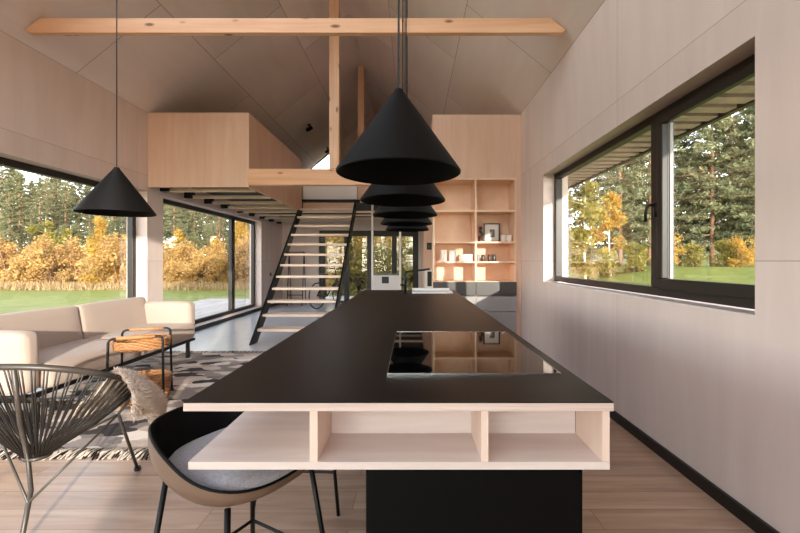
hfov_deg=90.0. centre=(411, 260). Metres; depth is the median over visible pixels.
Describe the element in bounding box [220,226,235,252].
pine tree
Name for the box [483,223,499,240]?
picture frame
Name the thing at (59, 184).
pine tree
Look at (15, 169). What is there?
pine tree
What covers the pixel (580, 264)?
birch tree
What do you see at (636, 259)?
bush
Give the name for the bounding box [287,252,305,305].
clothes rack
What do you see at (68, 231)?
birch tree
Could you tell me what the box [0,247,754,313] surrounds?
lawn
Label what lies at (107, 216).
pine tree
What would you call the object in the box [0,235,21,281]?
bush
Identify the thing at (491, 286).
bookcase
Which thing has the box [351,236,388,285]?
bush
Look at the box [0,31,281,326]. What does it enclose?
wall
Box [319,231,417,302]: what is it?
door
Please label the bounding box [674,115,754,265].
pine tree
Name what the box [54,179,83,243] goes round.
pine tree
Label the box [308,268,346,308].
bicycle
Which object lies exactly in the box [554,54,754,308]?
window
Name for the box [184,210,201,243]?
pine tree
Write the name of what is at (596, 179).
pine tree
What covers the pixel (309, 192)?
panel
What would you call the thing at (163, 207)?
pine tree
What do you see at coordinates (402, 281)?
bush
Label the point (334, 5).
post
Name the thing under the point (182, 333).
seat cushion
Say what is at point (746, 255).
bush
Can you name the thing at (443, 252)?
canister
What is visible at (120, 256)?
bush
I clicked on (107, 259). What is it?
bush
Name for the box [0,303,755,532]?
floor
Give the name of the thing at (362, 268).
bush
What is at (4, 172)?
pine tree
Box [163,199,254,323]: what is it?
window
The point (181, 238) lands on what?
birch tree
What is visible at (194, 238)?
pine tree
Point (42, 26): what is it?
tie beam
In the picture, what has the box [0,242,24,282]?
bush
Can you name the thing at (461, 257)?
storage box
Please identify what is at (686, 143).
pine tree
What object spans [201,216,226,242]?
pine tree
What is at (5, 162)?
window
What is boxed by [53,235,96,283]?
bush
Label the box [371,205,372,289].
slim post
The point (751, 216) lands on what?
pine tree
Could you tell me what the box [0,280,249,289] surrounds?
dry grass
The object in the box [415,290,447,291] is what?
basin
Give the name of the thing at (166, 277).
bush
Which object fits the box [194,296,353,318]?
deck
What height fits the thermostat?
0.150 m
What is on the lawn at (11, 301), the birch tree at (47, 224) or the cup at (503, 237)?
the birch tree at (47, 224)
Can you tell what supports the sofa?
on the rug
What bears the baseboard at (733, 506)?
attached to the wall at (720, 391)
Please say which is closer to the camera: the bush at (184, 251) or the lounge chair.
the lounge chair
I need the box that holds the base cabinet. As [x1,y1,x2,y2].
[373,274,398,289]
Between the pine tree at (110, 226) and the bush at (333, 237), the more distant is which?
the pine tree at (110, 226)
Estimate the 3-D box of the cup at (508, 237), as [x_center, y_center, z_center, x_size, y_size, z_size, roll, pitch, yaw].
[1.438,-0.335,5.930,0.078,0.100,0.078,0,0,0]
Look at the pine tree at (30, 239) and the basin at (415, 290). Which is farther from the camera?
the pine tree at (30, 239)
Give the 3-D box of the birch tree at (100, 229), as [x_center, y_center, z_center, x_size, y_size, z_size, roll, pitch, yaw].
[-17.756,-0.629,22.722,1.822,3.941,1.399,0,0,-17]
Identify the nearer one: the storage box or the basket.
the basket
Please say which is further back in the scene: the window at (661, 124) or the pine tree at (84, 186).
the pine tree at (84, 186)
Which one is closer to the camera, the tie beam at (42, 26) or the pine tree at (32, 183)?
the tie beam at (42, 26)
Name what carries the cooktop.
in the island countertop
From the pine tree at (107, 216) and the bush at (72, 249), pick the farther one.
the pine tree at (107, 216)
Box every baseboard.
[195,303,280,330]
[610,410,779,532]
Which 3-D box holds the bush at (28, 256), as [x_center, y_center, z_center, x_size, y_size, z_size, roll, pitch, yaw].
[-18.355,0.253,19.739,2.580,2.372,1.671,0,0,18]
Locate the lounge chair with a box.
[0,364,140,532]
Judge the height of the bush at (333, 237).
2.864 m
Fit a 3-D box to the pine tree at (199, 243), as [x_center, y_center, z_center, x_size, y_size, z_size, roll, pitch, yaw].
[-15.998,-2.156,30.271,1.444,6.432,1.715,0,0,25]
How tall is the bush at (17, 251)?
2.370 m
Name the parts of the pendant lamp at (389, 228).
lamp shade, cord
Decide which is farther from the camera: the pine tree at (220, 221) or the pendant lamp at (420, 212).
the pine tree at (220, 221)
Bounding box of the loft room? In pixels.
[148,113,301,210]
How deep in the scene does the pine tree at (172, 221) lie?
25.38 m
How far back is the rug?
3.68 m
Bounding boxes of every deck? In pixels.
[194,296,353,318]
[237,186,383,223]
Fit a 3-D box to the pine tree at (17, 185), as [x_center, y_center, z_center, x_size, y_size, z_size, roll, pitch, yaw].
[-24.235,-2.227,24.639,1.467,6.534,1.742,0,0,31]
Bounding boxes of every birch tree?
[25,220,60,269]
[52,228,82,271]
[81,216,108,268]
[169,228,189,251]
[206,235,223,256]
[235,221,249,246]
[374,236,391,249]
[568,180,618,278]
[588,191,627,275]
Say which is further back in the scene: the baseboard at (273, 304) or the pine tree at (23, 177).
the pine tree at (23, 177)
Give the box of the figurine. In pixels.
[478,226,482,240]
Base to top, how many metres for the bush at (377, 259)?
2.046 m
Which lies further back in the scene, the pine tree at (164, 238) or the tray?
the pine tree at (164, 238)
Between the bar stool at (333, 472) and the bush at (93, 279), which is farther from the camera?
the bush at (93, 279)
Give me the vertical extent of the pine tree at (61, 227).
3.332 m
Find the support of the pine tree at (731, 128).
on the lawn at (11, 301)
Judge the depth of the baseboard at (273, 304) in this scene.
8.38 m
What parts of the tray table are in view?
leg frame, leg frame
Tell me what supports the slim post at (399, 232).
on the floor
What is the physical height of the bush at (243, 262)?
2.818 m
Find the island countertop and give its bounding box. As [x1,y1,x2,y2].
[183,290,613,402]
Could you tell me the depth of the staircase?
7.25 m
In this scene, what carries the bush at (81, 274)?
on the lawn at (11, 301)
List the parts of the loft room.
panel, floor panel, panel, panel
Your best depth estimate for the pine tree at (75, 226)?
22.78 m
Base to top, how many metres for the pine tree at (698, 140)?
8.489 m
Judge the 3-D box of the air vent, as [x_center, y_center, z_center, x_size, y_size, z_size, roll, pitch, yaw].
[0.383,0.390,8.717,0.095,0.320,0.005,0,0,0]
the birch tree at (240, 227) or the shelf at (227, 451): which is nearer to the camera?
the shelf at (227, 451)
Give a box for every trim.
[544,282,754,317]
[568,99,754,188]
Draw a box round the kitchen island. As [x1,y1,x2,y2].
[183,290,613,532]
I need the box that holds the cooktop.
[387,332,560,374]
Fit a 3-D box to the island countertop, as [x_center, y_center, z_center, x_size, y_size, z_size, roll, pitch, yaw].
[-0.034,0.351,2.912,1.069,0.003,3.836,0,0,0]
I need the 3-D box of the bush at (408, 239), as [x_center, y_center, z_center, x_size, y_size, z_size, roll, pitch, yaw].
[0.045,0.256,16.376,2.526,2.723,2.140,0,0,-12]
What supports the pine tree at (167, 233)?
on the lawn at (11, 301)
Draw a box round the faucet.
[400,268,429,293]
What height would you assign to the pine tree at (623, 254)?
8.710 m
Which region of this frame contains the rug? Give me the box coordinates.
[0,351,264,459]
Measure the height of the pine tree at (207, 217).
6.006 m
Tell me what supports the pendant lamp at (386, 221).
hanging from the ceiling
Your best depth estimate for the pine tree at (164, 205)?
26.81 m
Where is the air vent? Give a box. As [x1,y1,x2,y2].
[427,272,431,285]
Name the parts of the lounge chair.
cord, cord, cord, cord, cord, cord, cord, cord, cord, cord, leg, cord, cord, cord, cord, cord, cord, cord, cord, cord, cord, cord, cord, cord, cord, cord, cord, cord, cord, cord, cord, cord, cord, cord, cord, leg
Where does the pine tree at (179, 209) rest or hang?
on the lawn at (11, 301)
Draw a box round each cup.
[501,235,505,240]
[506,235,511,240]
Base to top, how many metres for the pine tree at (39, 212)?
6.207 m
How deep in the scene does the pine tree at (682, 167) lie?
26.57 m
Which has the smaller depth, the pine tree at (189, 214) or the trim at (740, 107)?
the trim at (740, 107)
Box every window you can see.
[0,157,135,297]
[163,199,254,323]
[311,152,328,168]
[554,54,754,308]
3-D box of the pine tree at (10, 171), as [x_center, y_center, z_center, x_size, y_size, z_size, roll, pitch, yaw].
[-33.179,-4.242,33.081,1.759,8.672,1.876,0,0,0]
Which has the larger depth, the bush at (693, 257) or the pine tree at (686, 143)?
the pine tree at (686, 143)
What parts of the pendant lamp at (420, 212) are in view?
lamp shade, cord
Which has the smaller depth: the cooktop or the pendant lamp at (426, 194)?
the cooktop
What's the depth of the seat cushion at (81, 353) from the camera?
3.54 m
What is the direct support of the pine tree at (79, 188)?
on the lawn at (11, 301)
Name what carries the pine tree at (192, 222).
on the lawn at (11, 301)
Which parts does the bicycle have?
frame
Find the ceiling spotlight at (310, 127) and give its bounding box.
[306,124,312,131]
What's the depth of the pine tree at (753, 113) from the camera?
25.29 m
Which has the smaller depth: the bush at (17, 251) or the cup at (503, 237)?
the cup at (503, 237)
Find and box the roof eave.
[568,76,754,186]
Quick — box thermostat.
[427,243,431,249]
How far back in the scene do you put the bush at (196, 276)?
20.50 m
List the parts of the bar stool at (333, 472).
leg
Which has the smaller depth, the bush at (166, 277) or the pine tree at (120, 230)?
the bush at (166, 277)
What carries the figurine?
on the bookcase at (491, 286)
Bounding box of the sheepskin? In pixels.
[73,367,168,423]
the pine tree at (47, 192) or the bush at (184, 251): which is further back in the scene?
the pine tree at (47, 192)
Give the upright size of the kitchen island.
0.900 m
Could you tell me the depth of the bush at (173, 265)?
19.80 m
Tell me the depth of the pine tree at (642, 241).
16.70 m
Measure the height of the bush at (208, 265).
2.241 m
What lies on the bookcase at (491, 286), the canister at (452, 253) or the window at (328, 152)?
the canister at (452, 253)
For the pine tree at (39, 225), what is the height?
3.344 m
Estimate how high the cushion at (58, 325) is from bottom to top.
0.454 m
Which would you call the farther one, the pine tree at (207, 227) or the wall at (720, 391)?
the pine tree at (207, 227)
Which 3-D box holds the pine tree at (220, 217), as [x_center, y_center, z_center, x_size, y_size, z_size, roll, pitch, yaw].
[-15.336,-3.225,32.315,1.665,8.408,1.593,0,0,-35]
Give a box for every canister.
[440,250,446,260]
[449,250,455,260]
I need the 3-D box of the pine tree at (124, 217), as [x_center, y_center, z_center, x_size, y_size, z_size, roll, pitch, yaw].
[-23.808,-2.954,33.210,1.854,7.044,1.602,0,0,34]
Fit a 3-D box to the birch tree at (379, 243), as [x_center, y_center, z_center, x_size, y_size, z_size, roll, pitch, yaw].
[-1.830,-0.954,19.667,2.418,4.858,2.139,0,0,12]
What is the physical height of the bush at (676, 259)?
1.269 m
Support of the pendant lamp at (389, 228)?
hanging from the ceiling
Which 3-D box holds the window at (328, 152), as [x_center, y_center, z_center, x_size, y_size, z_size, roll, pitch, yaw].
[-2.657,-3.061,11.930,1.030,0.938,0.036,0,0,0]
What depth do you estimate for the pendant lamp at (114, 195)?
2.87 m
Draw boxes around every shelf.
[188,433,609,469]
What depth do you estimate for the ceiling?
5.83 m
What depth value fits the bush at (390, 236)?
16.33 m
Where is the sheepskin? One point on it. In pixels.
(147, 399)
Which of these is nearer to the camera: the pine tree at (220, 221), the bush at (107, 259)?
the bush at (107, 259)
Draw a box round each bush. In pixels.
[0,234,77,284]
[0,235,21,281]
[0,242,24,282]
[3,242,24,270]
[5,238,75,283]
[18,243,60,281]
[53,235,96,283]
[53,242,94,283]
[74,235,122,283]
[76,232,126,284]
[80,241,121,285]
[96,243,126,282]
[163,239,181,283]
[163,241,206,279]
[163,241,218,283]
[164,244,196,284]
[176,245,227,285]
[191,239,243,284]
[217,235,249,282]
[225,239,249,281]
[326,236,366,287]
[326,237,340,291]
[326,237,343,294]
[327,245,364,294]
[333,237,375,292]
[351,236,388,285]
[353,244,379,291]
[361,244,406,286]
[361,250,404,291]
[384,236,412,286]
[385,242,412,289]
[386,236,412,289]
[402,240,412,278]
[581,248,613,279]
[598,250,619,276]
[623,242,650,272]
[674,233,686,263]
[682,242,708,266]
[709,239,740,266]
[726,235,754,266]
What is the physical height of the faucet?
0.274 m
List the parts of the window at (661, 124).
handle, sash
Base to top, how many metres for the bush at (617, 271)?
1.017 m
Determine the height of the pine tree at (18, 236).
2.732 m
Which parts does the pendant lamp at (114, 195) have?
lamp shade, cord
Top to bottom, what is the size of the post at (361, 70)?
2.939 m
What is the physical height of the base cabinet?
0.905 m
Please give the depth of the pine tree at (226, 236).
23.87 m
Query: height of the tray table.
0.617 m
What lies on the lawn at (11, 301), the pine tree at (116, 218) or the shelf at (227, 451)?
the pine tree at (116, 218)
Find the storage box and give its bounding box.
[458,254,472,260]
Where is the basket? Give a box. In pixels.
[119,369,172,407]
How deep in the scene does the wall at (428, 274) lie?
8.71 m
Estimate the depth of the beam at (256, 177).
5.79 m
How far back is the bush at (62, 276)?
19.21 m
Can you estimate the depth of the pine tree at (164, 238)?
23.84 m
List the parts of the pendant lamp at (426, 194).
lamp shade, cord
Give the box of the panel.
[303,186,356,199]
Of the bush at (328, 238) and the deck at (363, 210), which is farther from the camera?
the bush at (328, 238)
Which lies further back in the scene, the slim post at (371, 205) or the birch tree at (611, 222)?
the birch tree at (611, 222)
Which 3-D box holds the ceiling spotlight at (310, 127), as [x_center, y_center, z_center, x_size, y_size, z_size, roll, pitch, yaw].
[-2.466,-3.184,9.602,0.174,0.184,0.089,0,0,-28]
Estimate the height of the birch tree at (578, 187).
8.420 m
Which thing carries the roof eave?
attached to the wall at (720, 391)
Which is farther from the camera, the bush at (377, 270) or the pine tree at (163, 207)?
the pine tree at (163, 207)
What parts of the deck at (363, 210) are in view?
floor panel, fascia panel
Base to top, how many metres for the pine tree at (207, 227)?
3.543 m
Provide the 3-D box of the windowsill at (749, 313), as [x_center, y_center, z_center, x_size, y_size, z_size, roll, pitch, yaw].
[1.667,0.261,3.368,0.125,0.015,3.004,0,0,0]
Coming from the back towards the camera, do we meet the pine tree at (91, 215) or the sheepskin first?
the pine tree at (91, 215)
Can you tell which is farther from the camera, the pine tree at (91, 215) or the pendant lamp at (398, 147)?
the pine tree at (91, 215)
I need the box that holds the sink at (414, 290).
[412,288,452,292]
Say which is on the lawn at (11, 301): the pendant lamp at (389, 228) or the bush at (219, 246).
the bush at (219, 246)
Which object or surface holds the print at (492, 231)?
attached to the picture frame at (491, 231)
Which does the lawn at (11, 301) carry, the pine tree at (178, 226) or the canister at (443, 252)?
the pine tree at (178, 226)
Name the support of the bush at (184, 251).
on the lawn at (11, 301)
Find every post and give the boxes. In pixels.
[329,0,339,168]
[358,66,364,199]
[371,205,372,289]
[399,232,400,289]
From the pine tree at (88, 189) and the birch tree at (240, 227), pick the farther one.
the pine tree at (88, 189)
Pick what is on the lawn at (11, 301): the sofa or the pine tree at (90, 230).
the pine tree at (90, 230)
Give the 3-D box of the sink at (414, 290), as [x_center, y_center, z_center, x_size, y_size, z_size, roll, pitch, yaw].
[0.220,0.335,4.520,0.440,0.030,0.440,0,0,0]
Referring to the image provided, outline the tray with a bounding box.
[110,334,171,352]
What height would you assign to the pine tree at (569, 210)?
9.069 m
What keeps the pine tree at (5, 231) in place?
on the lawn at (11, 301)
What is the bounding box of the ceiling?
[0,0,604,168]
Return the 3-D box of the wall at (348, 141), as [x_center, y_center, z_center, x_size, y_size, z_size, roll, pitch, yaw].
[-1.130,-1.586,12.050,5.460,5.671,0.300,0,0,0]
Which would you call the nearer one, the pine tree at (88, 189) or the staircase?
the staircase
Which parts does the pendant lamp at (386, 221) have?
lamp shade, cord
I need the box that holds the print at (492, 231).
[490,229,494,236]
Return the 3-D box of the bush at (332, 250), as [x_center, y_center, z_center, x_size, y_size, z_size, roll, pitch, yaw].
[-3.004,-0.259,16.626,2.692,3.602,2.838,0,0,-20]
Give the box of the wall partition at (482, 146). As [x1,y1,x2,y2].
[422,115,520,336]
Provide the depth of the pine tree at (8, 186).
24.29 m
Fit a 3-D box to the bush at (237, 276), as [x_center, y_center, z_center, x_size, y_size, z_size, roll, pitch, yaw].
[-8.418,0.200,20.572,2.842,2.613,1.841,0,0,36]
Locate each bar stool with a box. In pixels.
[148,406,324,532]
[255,470,339,515]
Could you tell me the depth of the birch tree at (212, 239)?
22.28 m
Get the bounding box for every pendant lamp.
[72,0,156,216]
[336,0,460,185]
[360,0,444,206]
[373,0,436,218]
[380,0,431,226]
[385,0,428,231]
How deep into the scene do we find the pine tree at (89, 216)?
26.50 m
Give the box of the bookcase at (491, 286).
[432,178,516,333]
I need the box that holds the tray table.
[105,326,173,407]
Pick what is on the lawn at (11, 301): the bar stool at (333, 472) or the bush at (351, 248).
the bush at (351, 248)
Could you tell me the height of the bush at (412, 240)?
2.793 m
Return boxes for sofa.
[0,297,194,422]
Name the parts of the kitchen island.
panel, cabinet door, panel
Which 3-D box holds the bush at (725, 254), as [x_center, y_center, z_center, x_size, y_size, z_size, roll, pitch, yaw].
[10.989,-0.228,13.930,0.899,1.144,1.061,0,0,17]
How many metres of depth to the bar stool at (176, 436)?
1.21 m
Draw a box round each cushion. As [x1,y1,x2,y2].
[0,306,82,348]
[38,339,139,387]
[75,297,146,338]
[87,323,194,355]
[169,427,292,490]
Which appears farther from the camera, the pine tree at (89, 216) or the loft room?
the pine tree at (89, 216)
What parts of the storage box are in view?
lid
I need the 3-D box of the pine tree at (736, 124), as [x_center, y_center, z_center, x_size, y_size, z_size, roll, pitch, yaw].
[22.508,-4.730,27.781,4.167,9.512,4.344,0,0,-8]
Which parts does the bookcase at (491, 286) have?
drawer, shelf, shelf, shelf, shelf, panel, shelf, shelf, shelf, shelf, drawer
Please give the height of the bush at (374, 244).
2.397 m
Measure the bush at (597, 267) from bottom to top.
1.250 m
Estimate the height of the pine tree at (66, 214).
6.248 m
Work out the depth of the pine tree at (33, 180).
33.28 m
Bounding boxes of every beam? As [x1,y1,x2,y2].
[25,18,565,35]
[248,169,370,185]
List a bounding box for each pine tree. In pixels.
[0,166,14,222]
[0,169,19,235]
[0,169,30,243]
[0,178,18,236]
[0,221,14,249]
[4,172,33,250]
[10,174,34,246]
[10,233,26,270]
[24,177,52,235]
[24,179,40,238]
[24,183,43,244]
[24,234,33,272]
[33,224,47,247]
[35,175,59,231]
[36,177,63,244]
[46,179,66,222]
[49,225,67,249]
[52,182,78,235]
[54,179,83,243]
[64,223,84,256]
[69,183,87,240]
[69,186,92,246]
[79,214,95,241]
[81,186,97,227]
[84,227,95,270]
[89,215,107,225]
[104,222,120,247]
[105,216,123,233]
[106,216,121,229]
[115,217,126,235]
[116,227,126,246]
[163,204,170,241]
[163,205,184,241]
[163,207,172,226]
[163,238,170,270]
[164,205,185,240]
[170,223,190,256]
[171,206,190,236]
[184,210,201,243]
[185,210,203,243]
[188,212,205,248]
[188,230,199,250]
[196,213,218,272]
[199,223,215,271]
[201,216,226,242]
[210,217,227,241]
[216,217,227,244]
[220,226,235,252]
[223,230,235,253]
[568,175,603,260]
[568,189,582,256]
[577,153,674,266]
[579,170,647,250]
[600,138,700,265]
[615,159,648,259]
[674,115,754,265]
[674,131,718,265]
[674,147,706,256]
[676,140,726,257]
[682,108,754,262]
[706,104,754,248]
[708,124,749,251]
[733,113,754,244]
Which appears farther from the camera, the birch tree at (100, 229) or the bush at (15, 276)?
the birch tree at (100, 229)
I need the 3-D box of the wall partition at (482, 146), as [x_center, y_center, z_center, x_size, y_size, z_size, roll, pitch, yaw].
[0.929,-0.445,7.925,1.338,3.390,4.150,0,0,0]
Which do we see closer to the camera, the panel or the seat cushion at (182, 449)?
the seat cushion at (182, 449)
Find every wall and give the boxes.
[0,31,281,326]
[282,114,421,298]
[425,270,431,287]
[521,0,799,532]
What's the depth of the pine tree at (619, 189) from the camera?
16.45 m
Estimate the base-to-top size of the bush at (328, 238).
3.161 m
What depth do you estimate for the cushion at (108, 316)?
4.54 m
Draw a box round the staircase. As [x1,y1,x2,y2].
[249,199,355,344]
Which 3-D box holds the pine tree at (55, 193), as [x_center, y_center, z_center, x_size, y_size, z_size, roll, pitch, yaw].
[-23.674,-2.414,26.263,1.528,6.805,1.814,0,0,9]
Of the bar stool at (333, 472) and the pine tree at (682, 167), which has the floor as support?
the bar stool at (333, 472)
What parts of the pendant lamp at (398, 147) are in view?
lamp shade, cord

